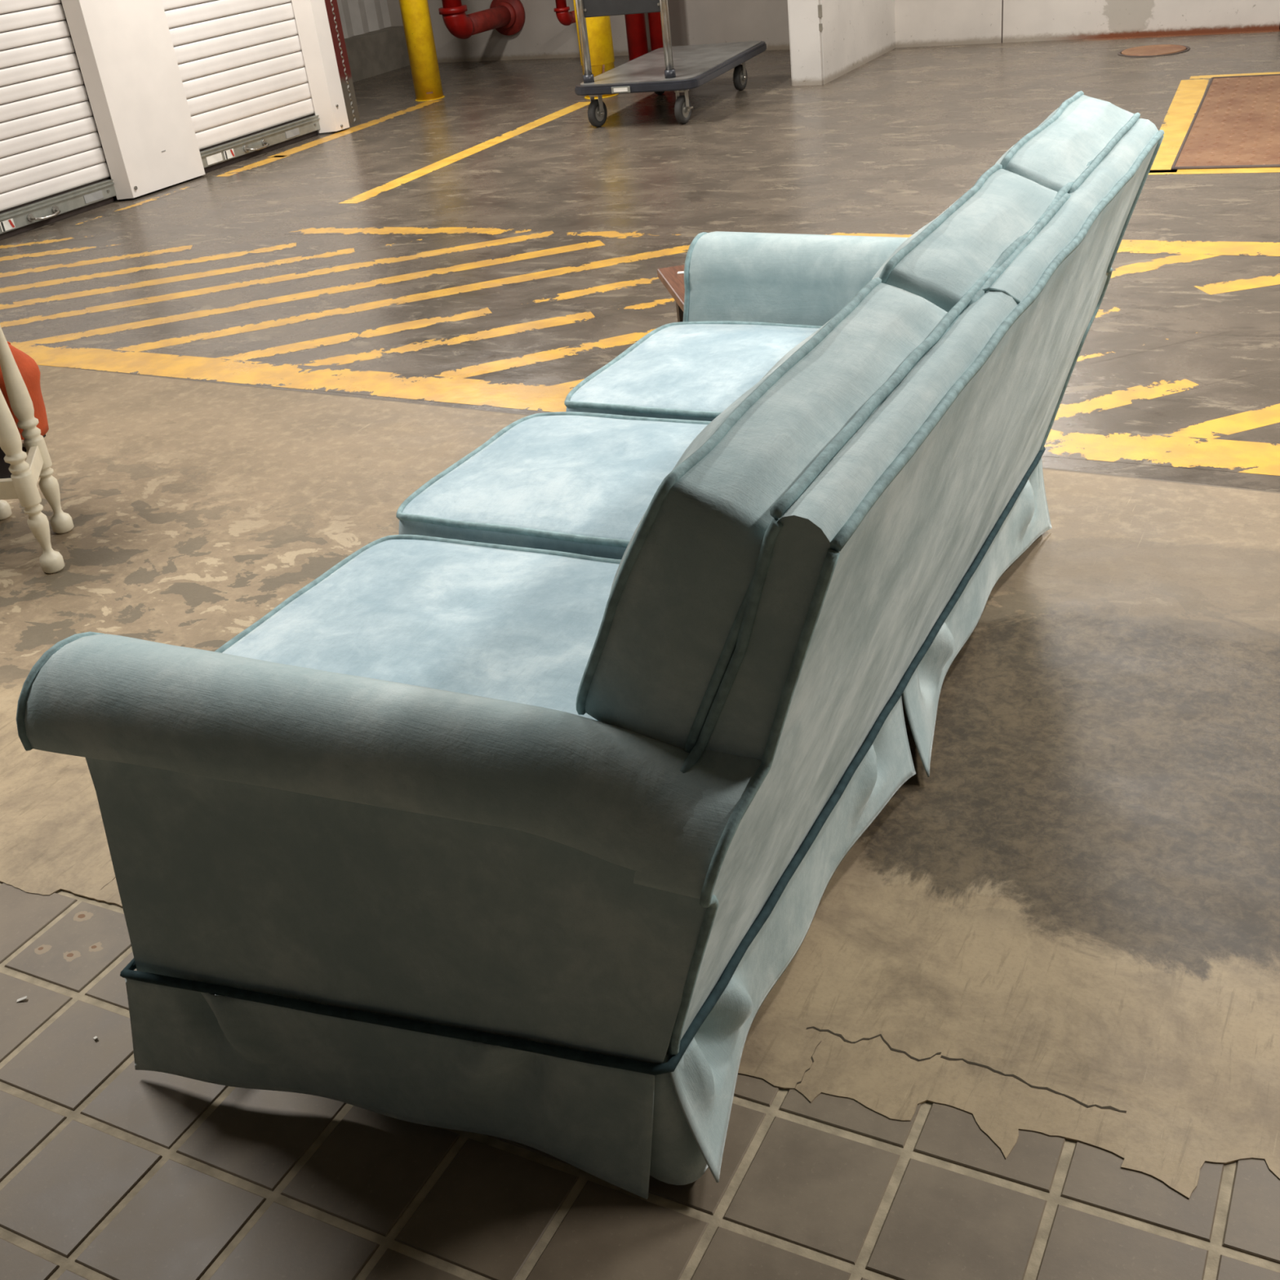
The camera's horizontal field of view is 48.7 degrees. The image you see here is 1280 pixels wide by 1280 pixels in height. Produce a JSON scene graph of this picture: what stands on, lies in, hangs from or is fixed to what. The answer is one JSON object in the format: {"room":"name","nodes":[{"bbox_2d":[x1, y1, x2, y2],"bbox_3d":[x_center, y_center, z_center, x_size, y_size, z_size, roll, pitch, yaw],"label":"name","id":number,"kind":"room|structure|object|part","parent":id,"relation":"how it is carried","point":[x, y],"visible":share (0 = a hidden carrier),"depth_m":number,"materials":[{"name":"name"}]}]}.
{"room":"storage warehouse","nodes":[
{"label":"storage warehouse","id":0,"kind":"room"},
{"bbox_2d":[57,0,111,179],"bbox_3d":[-3.677,-3.716,7.223,0.060,3.000,4.300,9,33,26],"label":"wall","id":1,"kind":"structure","parent":0,"point":[65,20],"depth_m":8.23,"materials":[{"name":"white paint"}]},
{"bbox_2d":[290,0,391,38],"bbox_3d":[-2.961,-5.612,10.130,0.024,2.700,3.200,9,33,26],"label":"wall","id":2,"kind":"structure","parent":0,"point":[357,17],"depth_m":11.64,"materials":[{"name":"white metal"}]},
{"bbox_2d":[300,26,409,82],"bbox_3d":[-2.697,-4.304,10.845,0.220,0.320,3.301,9,33,26],"label":"wall","id":3,"kind":"structure","parent":0,"point":[373,53],"depth_m":11.58,"materials":[{"name":"grey concrete"}]},
{"bbox_2d":[386,0,790,62],"bbox_3d":[-0.387,-5.908,10.418,4.521,3.020,0.200,11,34,30],"label":"wall","id":4,"kind":"structure","parent":0,"point":[691,22],"depth_m":11.02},
{"bbox_2d":[438,0,525,39],"bbox_3d":[-1.347,-5.700,10.510,0.308,2.354,0.927,9,33,26],"label":"pipe","id":5,"kind":"object","parent":4,"relation":"attached to","point":[508,17],"visible":1,"depth_m":10.95,"materials":[{"name":"red metal"}]},
{"bbox_2d":[553,0,575,26],"bbox_3d":[-0.555,-5.653,10.144,0.117,2.248,0.689,9,33,26],"label":"pipe","id":6,"kind":"object","parent":4,"relation":"attached to","point":[566,17],"visible":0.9,"depth_m":10.40,"materials":[{"name":"red metal"}]},
{"bbox_2d":[0,29,1279,1279],"bbox_3d":[-0.038,-1.262,5.144,11.800,0.015,15.000,9,33,26],"label":"floor","id":7,"kind":"structure","parent":0,"point":[1026,1026],"depth_m":2.63,"materials":[{"name":"concrete"}]},
{"bbox_2d":[16,995,26,1002],"bbox_3d":[-0.927,0.539,2.121,0.016,0.006,0.006,-9,29,-3],"label":"flake","id":8,"kind":"object","parent":7,"relation":"on","point":[23,998],"visible":1,"depth_m":2.12,"materials":[{"name":"white paper"}]},
{"bbox_2d":[0,325,73,573],"bbox_3d":[-1.674,-0.573,3.428,0.550,0.820,0.500,9,33,26],"label":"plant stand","id":9,"kind":"object","parent":7,"relation":"on","point":[19,477],"visible":1,"depth_m":3.49,"materials":[{"name":"beige paint"}]},
{"bbox_3d":[-1.782,-0.681,3.663,0.055,0.800,0.055,9,33,26],"label":"leg","id":10,"kind":"part","parent":9,"relation":"part of","materials":[{"name":"beige paint"}]},
{"bbox_2d":[0,434,45,478],"bbox_3d":[-1.641,-0.445,3.557,0.390,0.008,0.400,9,33,26],"label":"shelf","id":11,"kind":"object","parent":9,"relation":"attached to","point":[36,451],"depth_m":3.55,"materials":[{"name":"beige wood"}]},
{"bbox_2d":[0,341,48,439],"bbox_3d":[-1.665,-0.672,3.613,0.245,0.336,0.165,-16,30,-15],"label":"fabric bag","id":12,"kind":"object","parent":9,"relation":"on","point":[28,369],"visible":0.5,"depth_m":3.61,"materials":[{"name":"orange fabric"}]},
{"bbox_3d":[-1.496,-0.520,3.315,0.055,0.800,0.055,9,33,26],"label":"leg","id":13,"kind":"part","parent":9,"relation":"part of","materials":[{"name":"beige paint"}]},
{"bbox_2d":[61,0,204,199],"bbox_3d":[-2.834,-3.575,7.492,0.095,2.288,0.630,9,33,26],"label":"pillar","id":14,"kind":"structure","parent":7,"relation":"on","point":[124,49],"depth_m":7.75,"materials":[{"name":"white metal"}]},
{"bbox_2d":[291,0,349,133],"bbox_3d":[-2.107,-4.303,8.628,0.117,2.288,0.175,9,33,26],"label":"pillar","id":15,"kind":"structure","parent":7,"relation":"on","point":[311,17],"depth_m":8.96,"materials":[{"name":"white metal"}]},
{"bbox_2d":[324,0,360,126],"bbox_3d":[-2.070,-4.424,8.789,0.096,2.357,0.213,9,33,26],"label":"trim","id":16,"kind":"structure","parent":7,"relation":"on","point":[331,6],"depth_m":9.19,"materials":[{"name":"metal"}]},
{"bbox_2d":[399,0,444,101],"bbox_3d":[-1.556,-4.340,9.806,0.220,1.110,0.220,9,33,26],"label":"bollard","id":17,"kind":"object","parent":7,"relation":"on","point":[415,15],"visible":1,"depth_m":9.85,"materials":[{"name":"yellow metal"}]},
{"bbox_2d":[16,90,1164,1199],"bbox_3d":[0.139,-0.240,2.321,1.051,0.932,2.102,9,33,26],"label":"sofa","id":18,"kind":"object","parent":7,"relation":"on","point":[517,819],"visible":1,"depth_m":1.68,"materials":[{"name":"blue fabric"}]},
{"bbox_3d":[-0.273,0.249,1.665,0.883,0.469,0.245,9,33,26],"label":"arm","id":19,"kind":"part","parent":18,"relation":"part of","materials":[{"name":"blue fabric"}]},
{"bbox_3d":[-0.339,0.545,1.786,0.768,0.182,0.114,9,33,26],"label":"skirt panel","id":20,"kind":"part","parent":18,"relation":"part of","materials":[{"name":"blue fabric"}]},
{"bbox_2d":[222,539,619,720],"bbox_3d":[-0.209,0.036,2.006,0.755,0.128,0.544,9,33,26],"label":"seat cushion","id":21,"kind":"object","parent":18,"relation":"on","point":[508,623],"depth_m":2.02,"materials":[{"name":"blue fabric"}]},
{"bbox_2d":[398,415,707,559],"bbox_3d":[0.024,-0.239,2.410,0.768,0.127,0.495,9,33,26],"label":"seat cushion","id":22,"kind":"object","parent":18,"relation":"on","point":[584,485],"depth_m":2.37,"materials":[{"name":"blue fabric"}]},
{"bbox_3d":[0.118,-0.011,2.482,0.764,0.016,2.092,9,33,26],"label":"welt cord","id":23,"kind":"part","parent":18,"relation":"part of","materials":[{"name":"fabric"}]},
{"bbox_2d":[566,324,819,421],"bbox_3d":[0.273,-0.499,2.788,0.725,0.131,0.518,9,33,26],"label":"seat cushion","id":24,"kind":"object","parent":18,"relation":"on","point":[677,371],"depth_m":2.77,"materials":[{"name":"blue fabric"}]},
{"bbox_2d":[585,282,947,749],"bbox_3d":[0.145,-0.118,1.640,0.301,0.439,0.610,9,33,26],"label":"cushion","id":25,"kind":"object","parent":18,"relation":"on","point":[696,646],"depth_m":1.40,"materials":[{"name":"blue fabric"}]},
{"bbox_3d":[0.240,0.351,1.975,0.091,0.156,0.885,9,33,26],"label":"skirt panel","id":26,"kind":"part","parent":18,"relation":"part of","materials":[{"name":"blue fabric"}]},
{"bbox_3d":[0.541,-0.631,3.052,0.883,0.469,0.242,9,33,26],"label":"arm","id":27,"kind":"part","parent":18,"relation":"part of","materials":[{"name":"blue fabric"}]},
{"bbox_3d":[0.468,-0.244,2.128,0.280,0.697,1.937,9,33,26],"label":"frame","id":28,"kind":"part","parent":18,"relation":"part of","materials":[{"name":"blue fabric"}]},
{"bbox_2d":[871,168,1057,315],"bbox_3d":[0.414,-0.411,2.092,0.302,0.450,0.564,9,33,26],"label":"cushion","id":29,"kind":"object","parent":18,"relation":"on","point":[966,253],"depth_m":1.88,"materials":[{"name":"blue fabric"}]},
{"bbox_3d":[0.655,-0.087,2.690,0.079,0.180,0.992,9,33,26],"label":"skirt panel","id":30,"kind":"part","parent":18,"relation":"part of","materials":[{"name":"blue fabric"}]},
{"bbox_2d":[995,94,1134,191],"bbox_3d":[0.670,-0.689,2.526,0.304,0.455,0.585,9,33,26],"label":"cushion","id":31,"kind":"object","parent":18,"relation":"on","point":[1068,149],"depth_m":2.30,"materials":[{"name":"blue fabric"}]},
{"bbox_2d":[573,0,618,98],"bbox_3d":[-0.313,-4.068,9.048,0.234,1.110,0.234,9,33,26],"label":"bollard","id":32,"kind":"object","parent":7,"relation":"on","point":[598,28],"visible":0.41,"depth_m":9.08,"materials":[{"name":"yellow metal"}]},
{"bbox_3d":[-0.313,-4.068,9.048,0.210,1.110,0.210,9,33,26],"label":"post","id":33,"kind":"part","parent":32,"relation":"part of","materials":[{"name":"yellow metal"}]},
{"bbox_2d":[624,13,648,61],"bbox_3d":[-0.159,-5.541,9.798,0.172,2.900,0.172,9,33,26],"label":"standpipe","id":34,"kind":"object","parent":7,"relation":"on","point":[635,24],"visible":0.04,"depth_m":10.36,"materials":[{"name":"red metal"}]},
{"bbox_2d":[647,12,663,50],"bbox_3d":[0.010,-5.526,9.733,0.172,2.900,0.172,9,33,26],"label":"standpipe","id":35,"kind":"object","parent":7,"relation":"on","point":[654,18],"visible":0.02,"depth_m":10.28,"materials":[{"name":"red metal"}]},
{"bbox_2d":[574,0,766,127],"bbox_3d":[0.172,-3.783,8.389,0.762,1.153,1.460,6,32,22],"label":"cart","id":36,"kind":"object","parent":7,"relation":"on","point":[678,68],"visible":1,"depth_m":8.11,"materials":[{"name":"grey plastic"}]},
{"bbox_3d":[-0.338,-3.570,7.989,0.047,0.816,0.047,6,32,22],"label":"handle post","id":37,"kind":"part","parent":36,"relation":"part of","materials":[{"name":"silver metal"}]},
{"bbox_2d":[582,73,594,83],"bbox_3d":[-0.297,-3.244,8.173,0.062,0.046,0.062,6,32,22],"label":"socket","id":38,"kind":"object","parent":36,"relation":"attached to","point":[588,77],"depth_m":8.15,"materials":[{"name":"grey metal"}]},
{"bbox_3d":[-0.108,-3.119,8.014,0.115,0.034,0.006,6,32,22],"label":"name plate","id":39,"kind":"part","parent":36,"relation":"part of","materials":[{"name":"metal"}]},
{"bbox_3d":[-0.110,-3.117,8.011,0.085,0.020,0.002,6,32,22],"label":"name plate","id":40,"kind":"part","parent":36,"relation":"part of","materials":[{"name":"white paper"}]},
{"bbox_3d":[-0.121,-3.704,7.814,0.470,0.460,0.012,6,32,22],"label":"handle panel","id":41,"kind":"part","parent":36,"relation":"part of","materials":[{"name":"grey metal"}]},
{"bbox_3d":[0.130,-3.524,7.804,0.047,0.816,0.047,6,32,22],"label":"handle post","id":42,"kind":"part","parent":36,"relation":"part of","materials":[{"name":"silver metal"}]},
{"bbox_2d":[664,68,675,78],"bbox_3d":[0.170,-3.197,7.987,0.062,0.046,0.062,6,32,22],"label":"socket","id":43,"kind":"object","parent":36,"relation":"attached to","point":[668,73],"depth_m":7.96,"materials":[{"name":"grey metal"}]},
{"bbox_2d":[657,264,684,322],"bbox_3d":[0.348,-0.765,3.755,0.490,0.400,0.490,-10,29,-5],"label":"side table","id":44,"kind":"object","parent":7,"relation":"on","point":[673,282],"visible":0.14,"depth_m":3.74,"materials":[{"name":"brown wood"}]},
{"bbox_3d":[0.131,-0.811,3.908,0.035,0.376,0.035,-10,29,-5],"label":"leg","id":45,"kind":"part","parent":44,"relation":"part of","materials":[{"name":"brown wood"}]},
{"bbox_2d":[1117,44,1190,57],"bbox_3d":[3.085,-3.541,8.490,0.410,0.010,0.410,9,33,26],"label":"manhole cover","id":46,"kind":"object","parent":7,"relation":"on","point":[1150,51],"visible":1,"depth_m":8.46,"materials":[{"name":"metal"}]},
{"bbox_2d":[1170,74,1279,169],"bbox_3d":[3.314,-2.390,6.397,1.519,0.017,2.142,7,32,23],"label":"hatch","id":47,"kind":"object","parent":7,"relation":"on","point":[1235,123],"visible":1,"depth_m":6.41,"materials":[{"name":"brown metal"}]},
{"bbox_2d":[787,0,895,85],"bbox_3d":[1.227,-5.100,8.626,0.225,3.020,1.538,9,33,26],"label":"wall pillar","id":48,"kind":"structure","parent":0,"point":[829,39],"depth_m":8.79,"materials":[{"name":"white paint"}]},
{"bbox_2d":[894,0,1279,48],"bbox_3d":[4.645,-4.973,7.645,6.745,3.020,0.253,9,33,26],"label":"wall","id":49,"kind":"structure","parent":0,"point":[917,23],"depth_m":9.20,"materials":[{"name":"white paint"}]},
{"bbox_3d":[3.058,-5.207,8.412,1.700,3.020,0.200,9,33,26],"label":"wall panel","id":50,"kind":"part","parent":49,"relation":"part of","materials":[{"name":"white paint"}]},
{"bbox_3d":[-3.534,-4.726,6.628,0.600,0.700,4.100,9,33,26],"label":"wall","id":51,"kind":"structure","parent":0,"visible":0},
{"bbox_2d":[0,0,116,239],"bbox_3d":[-3.513,-2.901,6.455,0.116,2.300,2.210,9,33,26],"label":"door","id":52,"kind":"structure","parent":51,"relation":"in","point":[53,168],"depth_m":7.35,"materials":[{"name":"metal"}]},
{"bbox_3d":[-3.109,-2.226,7.406,0.054,0.030,0.184,9,33,26],"label":"handle","id":53,"kind":"part","parent":52,"relation":"part of","materials":[{"name":"silver metal"}]},
{"bbox_3d":[-2.969,-2.408,7.684,0.002,0.042,0.130,9,33,26],"label":"rating plate","id":54,"kind":"part","parent":52,"relation":"part of","materials":[{"name":"white paper"}]},
{"bbox_2d":[161,0,320,172],"bbox_3d":[-2.453,-4.073,8.122,0.116,2.480,1.160,9,33,26],"label":"door","id":55,"kind":"structure","parent":51,"relation":"in","point":[242,70],"depth_m":8.49,"materials":[{"name":"metal"}]},
{"bbox_3d":[-2.330,-3.011,8.631,0.054,0.030,0.184,9,33,26],"label":"handle","id":56,"kind":"part","parent":55,"relation":"part of","materials":[{"name":"silver metal"}]},
{"bbox_3d":[-2.189,-3.193,8.909,0.002,0.042,0.130,9,33,26],"label":"rating plate","id":57,"kind":"part","parent":55,"relation":"part of","materials":[{"name":"white paper"}]}
]}

